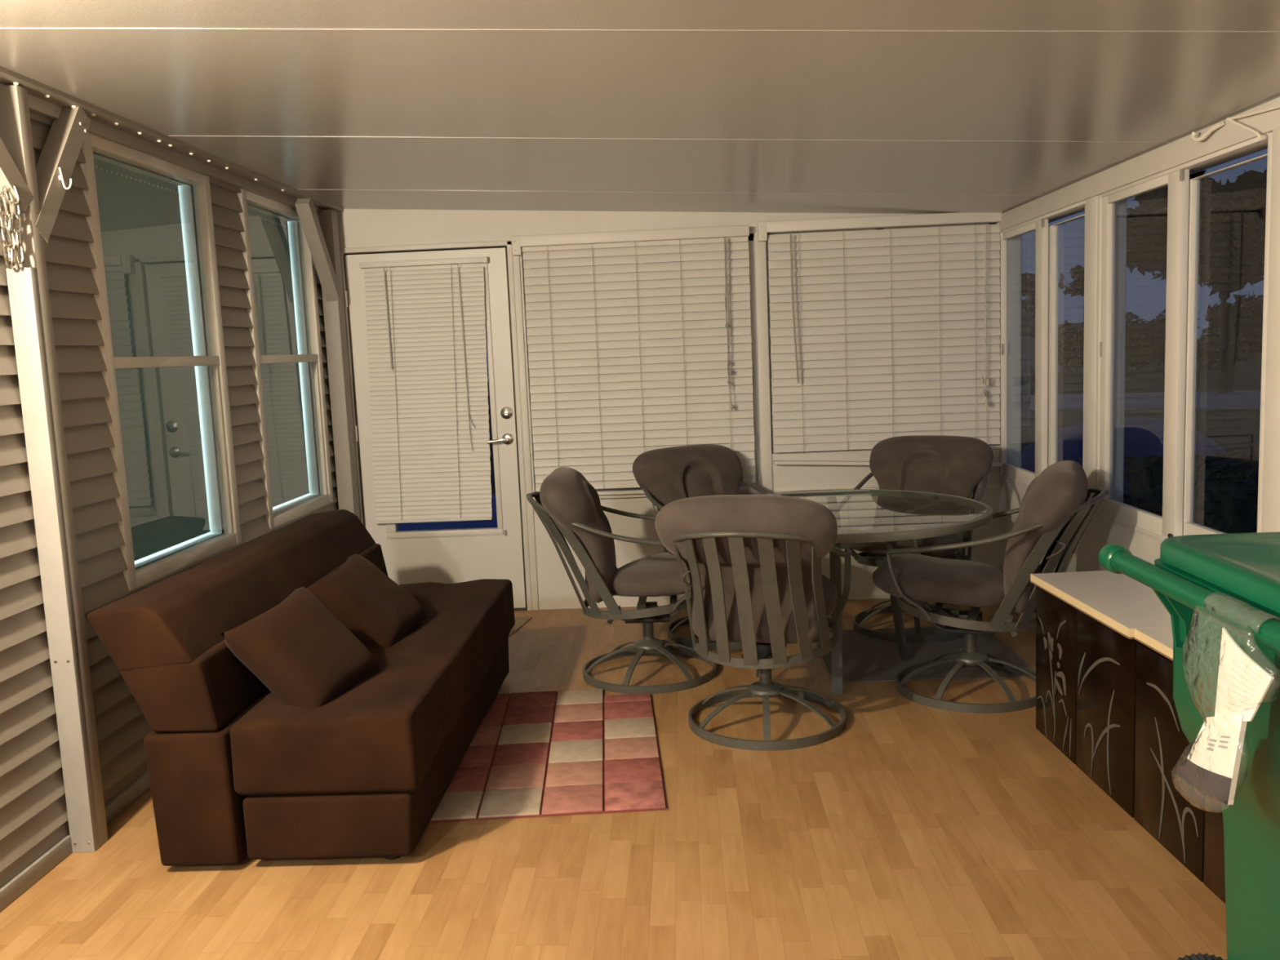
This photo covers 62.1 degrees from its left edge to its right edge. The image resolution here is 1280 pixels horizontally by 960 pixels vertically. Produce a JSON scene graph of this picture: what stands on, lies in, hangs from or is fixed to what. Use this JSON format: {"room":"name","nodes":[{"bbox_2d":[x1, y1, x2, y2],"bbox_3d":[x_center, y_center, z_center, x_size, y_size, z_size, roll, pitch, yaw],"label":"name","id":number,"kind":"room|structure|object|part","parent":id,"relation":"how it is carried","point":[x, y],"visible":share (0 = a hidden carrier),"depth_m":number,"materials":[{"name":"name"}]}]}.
{"room":"sunroom","nodes":[
{"label":"sunroom","id":0,"kind":"room"},
{"bbox_2d":[0,111,338,888],"bbox_3d":[-1.908,0.091,2.313,0.181,2.316,7.624,-2,7,2],"label":"wall","id":1,"kind":"structure","parent":0,"point":[33,815],"depth_m":3.38,"materials":[{"name":"plastic"}]},
{"bbox_2d":[0,770,151,911],"bbox_3d":[-1.783,1.223,2.335,0.033,0.055,7.400,-2,7,2],"label":"baseboard","id":2,"kind":"structure","parent":1,"relation":"attached to","point":[44,864],"depth_m":3.15,"materials":[{"name":"paint"}]},
{"bbox_2d":[80,132,241,591],"bbox_3d":[-1.860,-0.436,4.024,0.192,1.545,0.940,-2,7,2],"label":"window","id":3,"kind":"structure","parent":1,"relation":"in","point":[150,223],"depth_m":4.12,"materials":[{"name":"white metal"}]},
{"bbox_3d":[-1.773,-0.095,4.063,0.036,0.751,0.840,-2,7,2],"label":"meeting rail","id":4,"kind":"part","parent":3,"relation":"part of","materials":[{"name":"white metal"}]},
{"bbox_2d":[0,66,343,215],"bbox_3d":[-1.828,-1.016,2.123,0.116,0.082,7.524,-2,7,2],"label":"trim","id":5,"kind":"structure","parent":1,"relation":"attached to","point":[46,101],"depth_m":3.84,"materials":[{"name":"paint"}]},
{"bbox_2d":[237,188,333,529],"bbox_3d":[-1.813,-0.588,5.254,0.192,1.545,0.900,-2,7,2],"label":"window","id":6,"kind":"structure","parent":1,"relation":"in","point":[281,274],"depth_m":5.43,"materials":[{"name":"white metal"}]},
{"bbox_3d":[-1.727,-0.246,5.293,0.036,0.751,0.800,-2,7,2],"label":"meeting rail","id":7,"kind":"part","parent":6,"relation":"part of","materials":[{"name":"white metal"}]},
{"bbox_2d":[0,598,1226,959],"bbox_3d":[-0.189,1.240,2.360,4.402,0.120,7.764,-2,7,2],"label":"floor","id":8,"kind":"structure","parent":0,"point":[916,831],"depth_m":2.99,"materials":[{"name":"brown wood"}]},
{"bbox_2d":[0,84,108,852],"bbox_3d":[-1.734,-0.004,3.163,0.094,2.284,0.686,-2,7,2],"label":"support post","id":9,"kind":"object","parent":8,"relation":"on","point":[42,188],"visible":0.99,"depth_m":3.13,"materials":[{"name":"paint"}]},
{"bbox_2d":[0,184,24,269],"bbox_3d":[-1.769,-0.730,2.985,0.059,0.272,0.067,-7,8,-34],"label":"chain","id":10,"kind":"object","parent":9,"relation":"hanging from","point":[9,246],"visible":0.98,"depth_m":2.97,"materials":[{"name":"silver metal"}]},
{"bbox_2d":[88,508,514,866],"bbox_3d":[-1.059,0.623,3.927,0.914,0.799,1.846,-2,7,2],"label":"futon sofa","id":11,"kind":"object","parent":8,"relation":"on","point":[233,769],"visible":0.77,"depth_m":3.06,"materials":[{"name":"brown fabric"}]},
{"bbox_3d":[-1.379,0.338,3.906,0.298,0.200,1.843,-2,7,2],"label":"backrest","id":12,"kind":"part","parent":11,"relation":"part of","materials":[{"name":"brown fabric"}]},
{"bbox_2d":[220,586,378,706],"bbox_3d":[-1.042,0.536,3.302,0.295,0.346,0.418,0,7,17],"label":"throw pillow","id":13,"kind":"object","parent":11,"relation":"on","point":[298,649],"visible":0.92,"depth_m":3.20,"materials":[{"name":"brown fabric"}]},
{"bbox_2d":[306,554,426,648],"bbox_3d":[-1.003,0.459,3.926,0.305,0.321,0.418,-1,7,12],"label":"throw pillow","id":14,"kind":"object","parent":11,"relation":"on","point":[375,609],"visible":0.87,"depth_m":3.82,"materials":[{"name":"brown fabric"}]},
{"bbox_3d":[-0.872,0.672,3.929,0.543,0.238,1.841,-2,7,2],"label":"seat mattress","id":15,"kind":"part","parent":11,"relation":"part of","materials":[{"name":"brown fabric"}]},
{"bbox_2d":[294,198,359,519],"bbox_3d":[-1.641,-0.310,5.663,0.093,2.281,0.473,-2,7,2],"label":"support post","id":16,"kind":"object","parent":8,"relation":"on","point":[321,232],"visible":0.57,"depth_m":5.76,"materials":[{"name":"paint"}]},
{"bbox_2d":[507,617,531,637],"bbox_3d":[-1.000,0.799,5.732,0.720,0.008,0.480,-1,7,12],"label":"doormat","id":17,"kind":"object","parent":8,"relation":"on","point":[519,622],"visible":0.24,"depth_m":5.76,"materials":[{"name":"beige fabric"}]},
{"bbox_2d":[430,688,666,822],"bbox_3d":[-0.334,0.983,3.962,0.800,0.013,1.225,-3,7,-2],"label":"rug","id":18,"kind":"object","parent":8,"relation":"on","point":[573,752],"visible":0.86,"depth_m":3.78,"materials":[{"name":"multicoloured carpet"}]},
{"bbox_2d":[526,466,716,693],"bbox_3d":[-0.048,0.410,4.753,0.888,0.937,0.664,-2,7,2],"label":"patio chair","id":19,"kind":"object","parent":8,"relation":"on","point":[567,505],"visible":0.98,"depth_m":4.55,"materials":[{"name":"grey metal"}]},
{"bbox_2d":[539,466,616,603],"bbox_3d":[-0.270,0.232,4.739,0.308,0.563,0.639,-2,7,2],"label":"cushion","id":20,"kind":"object","parent":19,"relation":"on","point":[571,508],"depth_m":4.52,"materials":[{"name":"beige fabric"}]},
{"bbox_3d":[-0.103,0.158,4.724,0.800,0.227,0.664,-2,7,2],"label":"arm rail","id":21,"kind":"part","parent":19,"relation":"part of","materials":[{"name":"grey metal"}]},
{"bbox_3d":[0.037,0.672,4.782,0.048,0.102,0.048,-2,7,2],"label":"swivel post","id":22,"kind":"part","parent":19,"relation":"part of","materials":[{"name":"grey metal"}]},
{"bbox_2d":[610,552,690,596],"bbox_3d":[0.131,0.416,4.747,0.532,0.168,0.524,-2,7,2],"label":"seat cushion","id":23,"kind":"object","parent":19,"relation":"on","point":[659,575],"depth_m":4.56,"materials":[{"name":"beige fabric"}]},
{"bbox_3d":[0.053,0.587,4.771,0.305,0.082,0.130,-2,7,2],"label":"spring plate","id":24,"kind":"part","parent":19,"relation":"part of","materials":[{"name":"black metal"}]},
{"bbox_2d":[631,444,768,649],"bbox_3d":[0.390,0.308,5.431,0.664,0.937,0.888,-6,8,-27],"label":"patio chair","id":25,"kind":"object","parent":8,"relation":"on","point":[667,475],"visible":0.45,"depth_m":5.50,"materials":[{"name":"grey metal"}]},
{"bbox_2d":[631,444,742,552],"bbox_3d":[0.281,0.104,5.597,0.639,0.563,0.308,-6,8,-27],"label":"cushion","id":26,"kind":"object","parent":25,"relation":"on","point":[667,475],"depth_m":5.51,"materials":[{"name":"beige fabric"}]},
{"bbox_3d":[0.358,0.051,5.439,0.664,0.227,0.800,-6,8,-27],"label":"arm rail","id":27,"kind":"part","parent":25,"relation":"part of","materials":[{"name":"grey metal"}]},
{"bbox_2d":[654,494,852,751],"bbox_3d":[0.451,0.481,3.994,0.664,0.937,0.888,0,7,16],"label":"patio chair","id":28,"kind":"object","parent":8,"relation":"on","point":[753,562],"visible":1,"depth_m":3.75,"materials":[{"name":"grey metal"}]},
{"bbox_2d":[654,494,837,644],"bbox_3d":[0.384,0.323,3.767,0.639,0.563,0.308,0,7,16],"label":"cushion","id":29,"kind":"object","parent":28,"relation":"on","point":[775,595],"depth_m":3.69,"materials":[{"name":"beige fabric"}]},
{"bbox_3d":[0.428,0.233,3.921,0.664,0.227,0.800,0,7,16],"label":"arm rail","id":30,"kind":"part","parent":28,"relation":"part of","materials":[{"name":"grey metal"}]},
{"bbox_3d":[0.485,0.650,4.104,0.130,0.082,0.305,0,7,16],"label":"spring plate","id":31,"kind":"part","parent":28,"relation":"part of","materials":[{"name":"black metal"}]},
{"bbox_3d":[0.483,0.737,4.096,0.048,0.102,0.048,0,7,16],"label":"swivel post","id":32,"kind":"part","parent":28,"relation":"part of","materials":[{"name":"grey metal"}]},
{"bbox_2d":[822,574,837,617],"bbox_3d":[0.501,0.471,4.165,0.524,0.168,0.532,0,7,16],"label":"seat cushion","id":33,"kind":"object","parent":28,"relation":"on","point":[830,595],"depth_m":4.11,"materials":[{"name":"beige fabric"}]},
{"bbox_2d":[837,435,993,642],"bbox_3d":[1.404,0.267,5.389,0.664,0.937,0.888,2,8,30],"label":"patio chair","id":34,"kind":"object","parent":8,"relation":"on","point":[953,465],"visible":0.68,"depth_m":5.43,"materials":[{"name":"grey metal"}]},
{"bbox_2d":[852,526,957,557],"bbox_3d":[1.315,0.302,5.238,0.524,0.168,0.532,2,8,30],"label":"seat cushion","id":35,"kind":"object","parent":34,"relation":"on","point":[882,547],"depth_m":5.02,"materials":[{"name":"beige fabric"}]},
{"bbox_3d":[1.415,0.007,5.396,0.664,0.227,0.800,2,8,30],"label":"arm rail","id":36,"kind":"part","parent":34,"relation":"part of","materials":[{"name":"grey metal"}]},
{"bbox_2d":[869,435,993,542],"bbox_3d":[1.504,0.054,5.550,0.639,0.563,0.308,2,8,30],"label":"cushion","id":37,"kind":"object","parent":34,"relation":"on","point":[953,465],"depth_m":5.46,"materials":[{"name":"beige fabric"}]},
{"bbox_2d":[815,626,1035,682],"bbox_3d":[1.283,0.799,4.950,0.875,0.002,0.830,-2,7,2],"label":"floor mat","id":38,"kind":"object","parent":8,"relation":"on","point":[865,658],"visible":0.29,"depth_m":4.88,"materials":[{"name":"fabric"}]},
{"bbox_2d":[758,488,993,694],"bbox_3d":[0.870,0.480,4.639,1.278,0.718,1.278,-2,7,2],"label":"patio table","id":39,"kind":"object","parent":38,"relation":"on","point":[846,538],"visible":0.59,"depth_m":4.67,"materials":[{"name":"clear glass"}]},
{"bbox_3d":[0.924,0.437,5.066,0.044,0.696,0.337,-2,7,7],"label":"leg","id":40,"kind":"part","parent":39,"relation":"part of","materials":[{"name":"metal"}]},
{"bbox_3d":[0.772,0.546,4.224,0.044,0.696,0.337,-1,7,13],"label":"leg","id":41,"kind":"part","parent":39,"relation":"part of","materials":[{"name":"metal"}]},
{"bbox_3d":[0.855,0.131,4.597,1.234,0.008,1.234,-2,7,2],"label":"glass","id":42,"kind":"part","parent":39,"relation":"part of","materials":[{"name":"clear glass"}]},
{"bbox_3d":[1.274,0.456,4.791,0.337,0.696,0.044,-5,7,-20],"label":"leg","id":43,"kind":"part","parent":39,"relation":"part of","materials":[{"name":"metal"}]},
{"bbox_2d":[872,460,1109,713],"bbox_3d":[1.418,0.400,4.320,0.888,0.937,0.664,1,8,23],"label":"patio chair","id":44,"kind":"object","parent":8,"relation":"on","point":[1055,510],"visible":0.94,"depth_m":4.13,"materials":[{"name":"grey metal"}]},
{"bbox_2d":[872,553,1004,608],"bbox_3d":[1.254,0.411,4.392,0.532,0.168,0.524,1,8,23],"label":"seat cushion","id":45,"kind":"object","parent":44,"relation":"on","point":[941,581],"depth_m":4.22,"materials":[{"name":"beige fabric"}]},
{"bbox_3d":[1.340,0.580,4.379,0.305,0.082,0.130,1,8,23],"label":"spring plate","id":46,"kind":"part","parent":44,"relation":"part of","materials":[{"name":"black metal"}]},
{"bbox_3d":[1.362,0.664,4.381,0.048,0.102,0.048,1,8,23],"label":"swivel post","id":47,"kind":"part","parent":44,"relation":"part of","materials":[{"name":"grey metal"}]},
{"bbox_3d":[1.448,0.146,4.272,0.800,0.227,0.664,1,8,23],"label":"arm rail","id":48,"kind":"part","parent":44,"relation":"part of","materials":[{"name":"grey metal"}]},
{"bbox_2d":[1003,460,1088,613],"bbox_3d":[1.607,0.216,4.213,0.308,0.563,0.639,1,8,23],"label":"cushion","id":49,"kind":"object","parent":44,"relation":"on","point":[1052,517],"depth_m":4.02,"materials":[{"name":"beige fabric"}]},
{"bbox_2d":[1030,570,1171,817],"bbox_3d":[1.639,0.667,3.499,0.423,0.586,0.766,-2,7,0],"label":"base cabinet","id":50,"kind":"object","parent":8,"relation":"on","point":[1086,622],"visible":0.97,"depth_m":3.43,"materials":[{"name":"brown wood"}]},
{"bbox_3d":[1.454,0.665,3.703,0.019,0.540,0.349,-2,7,0],"label":"cabinet door","id":51,"kind":"part","parent":50,"relation":"part of","materials":[{"name":"brown wood"}]},
{"bbox_3d":[1.458,0.711,3.323,0.019,0.540,0.404,-2,7,0],"label":"cabinet door","id":52,"kind":"part","parent":50,"relation":"part of","materials":[{"name":"brown wood"}]},
{"bbox_2d":[1133,626,1225,903],"bbox_3d":[1.654,0.758,2.743,0.409,0.586,0.753,-2,7,0],"label":"base cabinet","id":53,"kind":"object","parent":8,"relation":"on","point":[1194,836],"visible":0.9,"depth_m":2.93,"materials":[{"name":"brown wood"}]},
{"bbox_3d":[1.462,0.759,2.927,0.019,0.540,0.376,-2,7,0],"label":"cabinet door","id":54,"kind":"part","parent":53,"relation":"part of","materials":[{"name":"brown wood"}]},
{"bbox_3d":[1.466,0.805,2.554,0.019,0.540,0.364,-2,7,0],"label":"cabinet door","id":55,"kind":"part","parent":53,"relation":"part of","materials":[{"name":"brown wood"}]},
{"bbox_2d":[1097,531,1279,959],"bbox_3d":[1.334,0.644,1.795,0.816,1.068,0.785,-2,7,2],"label":"trash bin","id":56,"kind":"object","parent":8,"relation":"on","point":[1189,569],"visible":0.95,"depth_m":1.87,"materials":[{"name":"green plastic"}]},
{"bbox_3d":[0.949,0.157,2.119,0.056,0.055,0.052,-2,7,2],"label":"knob","id":57,"kind":"part","parent":56,"relation":"part of","materials":[{"name":"green plastic"}]},
{"bbox_3d":[1.338,0.143,1.704,0.762,0.052,0.645,-2,7,2],"label":"lid","id":58,"kind":"part","parent":56,"relation":"part of","materials":[{"name":"green plastic"}]},
{"bbox_2d":[1171,592,1279,813],"bbox_3d":[0.916,0.370,1.646,0.091,0.360,0.294,-2,7,2],"label":"plastic bag","id":59,"kind":"object","parent":56,"relation":"hanging from","point":[1211,766],"visible":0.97,"depth_m":1.63,"materials":[{"name":"white plastic"}]},
{"bbox_2d":[0,0,1279,213],"bbox_3d":[-0.288,-1.078,2.078,4.402,0.385,7.764,-2,7,2],"label":"ceiling","id":60,"kind":"structure","parent":0,"point":[774,106],"depth_m":3.04,"materials":[{"name":"grey paint"}]},
{"bbox_2d":[337,208,999,609],"bbox_3d":[0.140,-0.448,5.968,3.882,2.330,0.110,-2,7,2],"label":"wall","id":61,"kind":"structure","parent":0,"point":[357,228],"depth_m":5.91,"materials":[{"name":"white paint"}]},
{"bbox_2d":[339,240,532,610],"bbox_3d":[-1.144,-0.271,6.004,0.974,2.078,0.158,-2,7,2],"label":"door","id":62,"kind":"structure","parent":61,"relation":"in","point":[502,551],"depth_m":5.99,"materials":[{"name":"white paint"}]},
{"bbox_2d":[359,256,492,524],"bbox_3d":[-1.167,-0.488,5.921,0.724,1.458,0.048,-2,7,2],"label":"mini blind","id":63,"kind":"object","parent":62,"relation":"attached to","point":[455,494],"visible":1,"depth_m":5.92,"materials":[{"name":"grey plastic"}]},
{"bbox_3d":[-1.167,0.228,6.014,0.662,0.017,0.022,-2,7,2],"label":"rail","id":64,"kind":"part","parent":63,"relation":"part of","materials":[{"name":"white plastic"}]},
{"bbox_3d":[-0.955,-0.670,5.874,0.044,1.025,0.004,-2,7,2],"label":"pull cord","id":65,"kind":"part","parent":63,"relation":"part of","materials":[{"name":"white fabric"}]},
{"bbox_3d":[-1.143,-0.432,5.963,0.668,1.522,0.012,-2,7,2],"label":"glazing frame","id":66,"kind":"part","parent":62,"relation":"part of","materials":[{"name":"paint"}]},
{"bbox_3d":[-0.793,-0.218,5.943,0.118,0.033,0.050,-2,7,2],"label":"lever","id":67,"kind":"part","parent":62,"relation":"part of","materials":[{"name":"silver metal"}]},
{"bbox_2d":[512,255,538,610],"bbox_3d":[-0.644,-0.277,5.957,0.043,2.060,0.012,-2,7,2],"label":"trim","id":68,"kind":"structure","parent":61,"relation":"attached to","point":[516,261],"depth_m":5.95,"materials":[{"name":"white paint"}]},
{"bbox_2d":[523,233,760,490],"bbox_3d":[0.015,-0.634,5.960,1.275,1.400,0.050,-2,7,2],"label":"window","id":69,"kind":"structure","parent":61,"relation":"in","point":[753,319],"depth_m":5.92,"materials":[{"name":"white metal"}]},
{"bbox_2d":[511,225,755,494],"bbox_3d":[-0.025,-0.636,5.840,1.287,1.441,0.100,-2,7,2],"label":"window blind","id":70,"kind":"object","parent":69,"relation":"attached to","point":[626,362],"visible":0.94,"depth_m":5.84,"materials":[{"name":"grey plastic"}]},
{"bbox_3d":[0.030,0.063,5.944,1.230,0.024,0.050,-2,7,2],"label":"rail","id":71,"kind":"part","parent":70,"relation":"part of","materials":[{"name":"white plastic"}]},
{"bbox_3d":[0.476,-0.841,5.759,0.021,0.930,0.010,-2,7,2],"label":"pull cord","id":72,"kind":"part","parent":70,"relation":"part of","materials":[{"name":"grey plastic"}]},
{"bbox_2d":[533,487,761,501],"bbox_3d":[0.043,0.079,5.986,1.275,0.024,0.070,-2,7,2],"label":"trim","id":73,"kind":"structure","parent":61,"relation":"attached to","point":[623,495],"depth_m":5.96,"materials":[{"name":"white paint"}]},
{"bbox_2d":[754,231,773,493],"bbox_3d":[0.695,-0.328,5.899,0.060,2.060,0.014,-2,7,2],"label":"trim","id":74,"kind":"structure","parent":61,"relation":"attached to","point":[760,246],"depth_m":5.86,"materials":[{"name":"white paint"}]},
{"bbox_2d":[765,222,995,453],"bbox_3d":[1.331,-0.780,5.892,1.250,1.215,0.050,-2,7,2],"label":"window","id":75,"kind":"structure","parent":61,"relation":"in","point":[766,242],"depth_m":5.84,"materials":[{"name":"white metal"}]},
{"bbox_2d":[757,212,1003,466],"bbox_3d":[1.310,-0.733,5.779,1.296,1.375,0.098,-2,7,2],"label":"window blind","id":76,"kind":"object","parent":75,"relation":"attached to","point":[851,385],"visible":0.98,"depth_m":5.78,"materials":[{"name":"grey plastic"}]},
{"bbox_3d":[1.363,-0.092,5.875,1.239,0.076,0.050,-2,7,2],"label":"rail","id":77,"kind":"part","parent":76,"relation":"part of","materials":[{"name":"white plastic"}]},
{"bbox_3d":[1.853,-0.882,5.702,0.009,0.950,0.006,-2,7,2],"label":"pull cord","id":78,"kind":"part","parent":76,"relation":"part of","materials":[{"name":"white fabric"}]},
{"bbox_2d":[772,482,999,493],"bbox_3d":[1.364,0.049,5.933,1.250,0.024,0.070,-2,7,2],"label":"trim","id":79,"kind":"structure","parent":61,"relation":"attached to","point":[990,485],"depth_m":5.90,"materials":[{"name":"white paint"}]},
{"bbox_2d":[1000,97,1279,619],"bbox_3d":[1.893,-0.059,2.152,0.110,2.330,7.624,-2,7,2],"label":"wall","id":80,"kind":"structure","parent":0,"point":[1100,532],"depth_m":4.58,"materials":[{"name":"white paint"}]},
{"bbox_2d":[1000,200,1085,488],"bbox_3d":[1.992,-0.603,5.181,0.106,1.334,1.228,-2,7,2],"label":"window","id":81,"kind":"structure","parent":80,"relation":"in","point":[1046,238],"depth_m":5.23,"materials":[{"name":"white metal"}]},
{"bbox_3d":[1.970,-0.637,5.457,0.030,1.304,0.641,-2,7,2],"label":"sash","id":82,"kind":"part","parent":81,"relation":"part of","materials":[{"name":"white metal"}]},
{"bbox_3d":[1.983,-0.549,4.872,0.030,1.270,0.571,-2,7,2],"label":"sash","id":83,"kind":"part","parent":81,"relation":"part of","materials":[{"name":"white metal"}]},
{"bbox_2d":[1084,195,1098,516],"bbox_3d":[1.914,-0.513,4.511,0.012,1.340,0.112,-2,7,2],"label":"trim","id":84,"kind":"structure","parent":80,"relation":"attached to","point":[1092,203],"depth_m":4.49,"materials":[{"name":"white metal"}]},
{"bbox_2d":[1000,97,1279,231],"bbox_3d":[1.790,-0.917,1.972,0.016,0.085,7.469,-2,7,2],"label":"trim","id":85,"kind":"structure","parent":80,"relation":"attached to","point":[1184,150],"depth_m":3.85,"materials":[{"name":"white paint"}]},
{"bbox_2d":[1095,132,1272,542],"bbox_3d":[1.940,-0.434,3.805,0.106,1.334,1.288,-2,7,2],"label":"window","id":86,"kind":"structure","parent":80,"relation":"in","point":[1184,193],"depth_m":3.80,"materials":[{"name":"white metal"}]},
{"bbox_3d":[1.919,-0.468,4.083,0.030,1.304,0.697,-2,7,2],"label":"sash","id":87,"kind":"part","parent":86,"relation":"part of","materials":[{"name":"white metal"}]},
{"bbox_3d":[1.931,-0.378,3.486,0.030,1.269,0.610,-2,7,2],"label":"sash","id":88,"kind":"part","parent":86,"relation":"part of","materials":[{"name":"white metal"}]},
{"bbox_2d":[1191,104,1279,142],"bbox_3d":[1.816,-1.059,3.211,0.027,0.101,0.564,-2,7,1],"label":"wire","id":89,"kind":"object","parent":80,"relation":"attached to","point":[1193,137],"visible":1,"depth_m":3.23,"materials":[{"name":"beige"}]},
{"bbox_2d":[1261,127,1279,532],"bbox_3d":[1.870,-0.009,3.117,0.020,2.000,0.125,-2,7,2],"label":"trim","id":90,"kind":"structure","parent":80,"relation":"attached to","point":[1270,522],"depth_m":3.10,"materials":[{"name":"white paint"}]},
{"label":"outside","id":91,"kind":"structure","parent":0,"visible":0},
{"bbox_2d":[391,351,1262,494],"bbox_3d":[16.080,-2.075,26.867,90.000,0.200,95.000,-2,7,2],"label":"ground","id":92,"kind":"structure","parent":91,"point":[1234,430],"depth_m":22.62,"materials":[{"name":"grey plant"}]},
{"bbox_2d":[397,493,497,530],"bbox_3d":[-2.319,0.515,11.040,3.600,0.032,5.200,-2,7,2],"label":"tarp","id":93,"kind":"object","parent":92,"relation":"on","point":[493,522],"visible":0.05,"depth_m":11.27,"materials":[{"name":"blue plastic"}]},
{"bbox_2d":[783,269,1035,430],"bbox_3d":[5.114,-3.052,23.630,5.050,3.450,8.600,-2,7,2],"label":"house","id":94,"kind":"structure","parent":92,"relation":"on","point":[1028,321],"depth_m":19.64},
{"bbox_2d":[1021,271,1064,317],"bbox_3d":[11.510,-4.479,32.223,2.432,3.698,2.490,-2,7,2],"label":"leafy tree","id":95,"kind":"object","parent":92,"relation":"on","point":[1028,283],"visible":0.15,"depth_m":31.38,"materials":[{"name":"green plant"}]},
{"bbox_2d":[1057,320,1084,374],"bbox_3d":[17.919,-5.529,44.463,3.143,2.495,2.724,-8,9,-37],"label":"leafy tree","id":96,"kind":"object","parent":92,"relation":"on","point":[1068,356],"visible":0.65,"depth_m":43.91,"materials":[{"name":"green plant"}]},
{"bbox_2d":[1062,264,1084,379],"bbox_3d":[16.419,-5.795,39.021,1.826,4.235,2.170,-2,7,2],"label":"leafy tree","id":97,"kind":"object","parent":92,"relation":"on","point":[1078,282],"visible":0.25,"depth_m":38.77,"materials":[{"name":"green plant"}]},
{"bbox_3d":[16.364,-7.083,38.865,1.826,1.638,2.170,-2,7,2],"label":"crown","id":98,"kind":"part","parent":97,"relation":"part of","materials":[{"name":"green plant"}]},
{"bbox_2d":[1030,322,1136,372],"bbox_3d":[20.836,-6.408,50.857,4.000,2.200,6.600,-2,7,2],"label":"house","id":99,"kind":"structure","parent":92,"relation":"on","point":[1060,369],"depth_m":51.62,"materials":[{"name":"grey"}]},
{"bbox_2d":[1081,316,1162,379],"bbox_3d":[17.416,-4.724,38.369,2.939,2.411,2.973,-2,7,2],"label":"leafy tree","id":100,"kind":"object","parent":92,"relation":"on","point":[1138,345],"visible":0.48,"depth_m":38.20,"materials":[{"name":"green plant"}]},
{"bbox_2d":[1021,417,1227,504],"bbox_3d":[3.704,0.080,8.187,1.940,1.110,1.942,-2,7,2],"label":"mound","id":101,"kind":"object","parent":92,"relation":"on","point":[1143,437],"visible":0.13,"depth_m":7.73,"materials":[{"name":"blue"}]},
{"bbox_2d":[1125,308,1198,372],"bbox_3d":[20.760,-5.686,42.909,3.657,2.997,3.603,-2,7,2],"label":"leafy tree","id":102,"kind":"object","parent":92,"relation":"on","point":[1157,326],"visible":0.18,"depth_m":42.19,"materials":[{"name":"green plant"}]},
{"bbox_2d":[1126,195,1210,288],"bbox_3d":[16.805,-6.143,33.589,4.202,6.218,4.496,-2,7,2],"label":"leafy tree","id":103,"kind":"object","parent":92,"relation":"on","point":[1135,234],"visible":0.15,"depth_m":32.85,"materials":[{"name":"green plant"}]},
{"bbox_2d":[1123,450,1258,533],"bbox_3d":[3.527,0.420,6.070,0.774,1.003,2.100,-2,7,2],"label":"clipped hedge","id":104,"kind":"object","parent":92,"relation":"on","point":[1225,485],"visible":0.34,"depth_m":6.06,"materials":[{"name":"green plant"}]},
{"bbox_2d":[1160,300,1262,370],"bbox_3d":[20.929,-5.085,38.470,3.498,2.863,3.278,-2,7,2],"label":"leafy tree","id":105,"kind":"object","parent":92,"relation":"on","point":[1208,345],"visible":0.6,"depth_m":37.99,"materials":[{"name":"green plant"}]},
{"bbox_2d":[1230,290,1263,363],"bbox_3d":[25.779,-6.211,43.166,4.389,3.627,3.867,-4,7,-11],"label":"leafy tree","id":106,"kind":"object","parent":92,"relation":"on","point":[1253,304],"visible":0.23,"depth_m":43.08,"materials":[{"name":"green plant"}]},
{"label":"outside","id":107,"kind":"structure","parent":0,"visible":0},
{"bbox_2d":[1030,391,1261,411],"bbox_3d":[22.089,-1.757,21.143,41.130,0.040,7.085,1,8,26],"label":"driveway","id":108,"kind":"structure","parent":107,"point":[1237,399],"depth_m":25.33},
{"bbox_2d":[1130,169,1262,392],"bbox_3d":[14.781,-5.164,27.211,5.147,5.999,5.107,-2,7,2],"label":"leafy tree","id":109,"kind":"object","parent":108,"relation":"on","point":[1153,207],"visible":0.18,"depth_m":26.83,"materials":[{"name":"green plant"}]},
{"bbox_3d":[14.725,-6.483,27.050,5.147,3.339,5.107,-2,7,2],"label":"crown","id":110,"kind":"part","parent":109,"relation":"part of","materials":[{"name":"green plant"}]},
{"bbox_2d":[1197,167,1266,296],"bbox_3d":[13.883,-4.108,21.819,4.697,5.279,4.356,-2,7,2],"label":"leafy tree","id":111,"kind":"object","parent":108,"relation":"on","point":[1232,237],"visible":0.8,"depth_m":21.70,"materials":[{"name":"green plant"}]}
]}

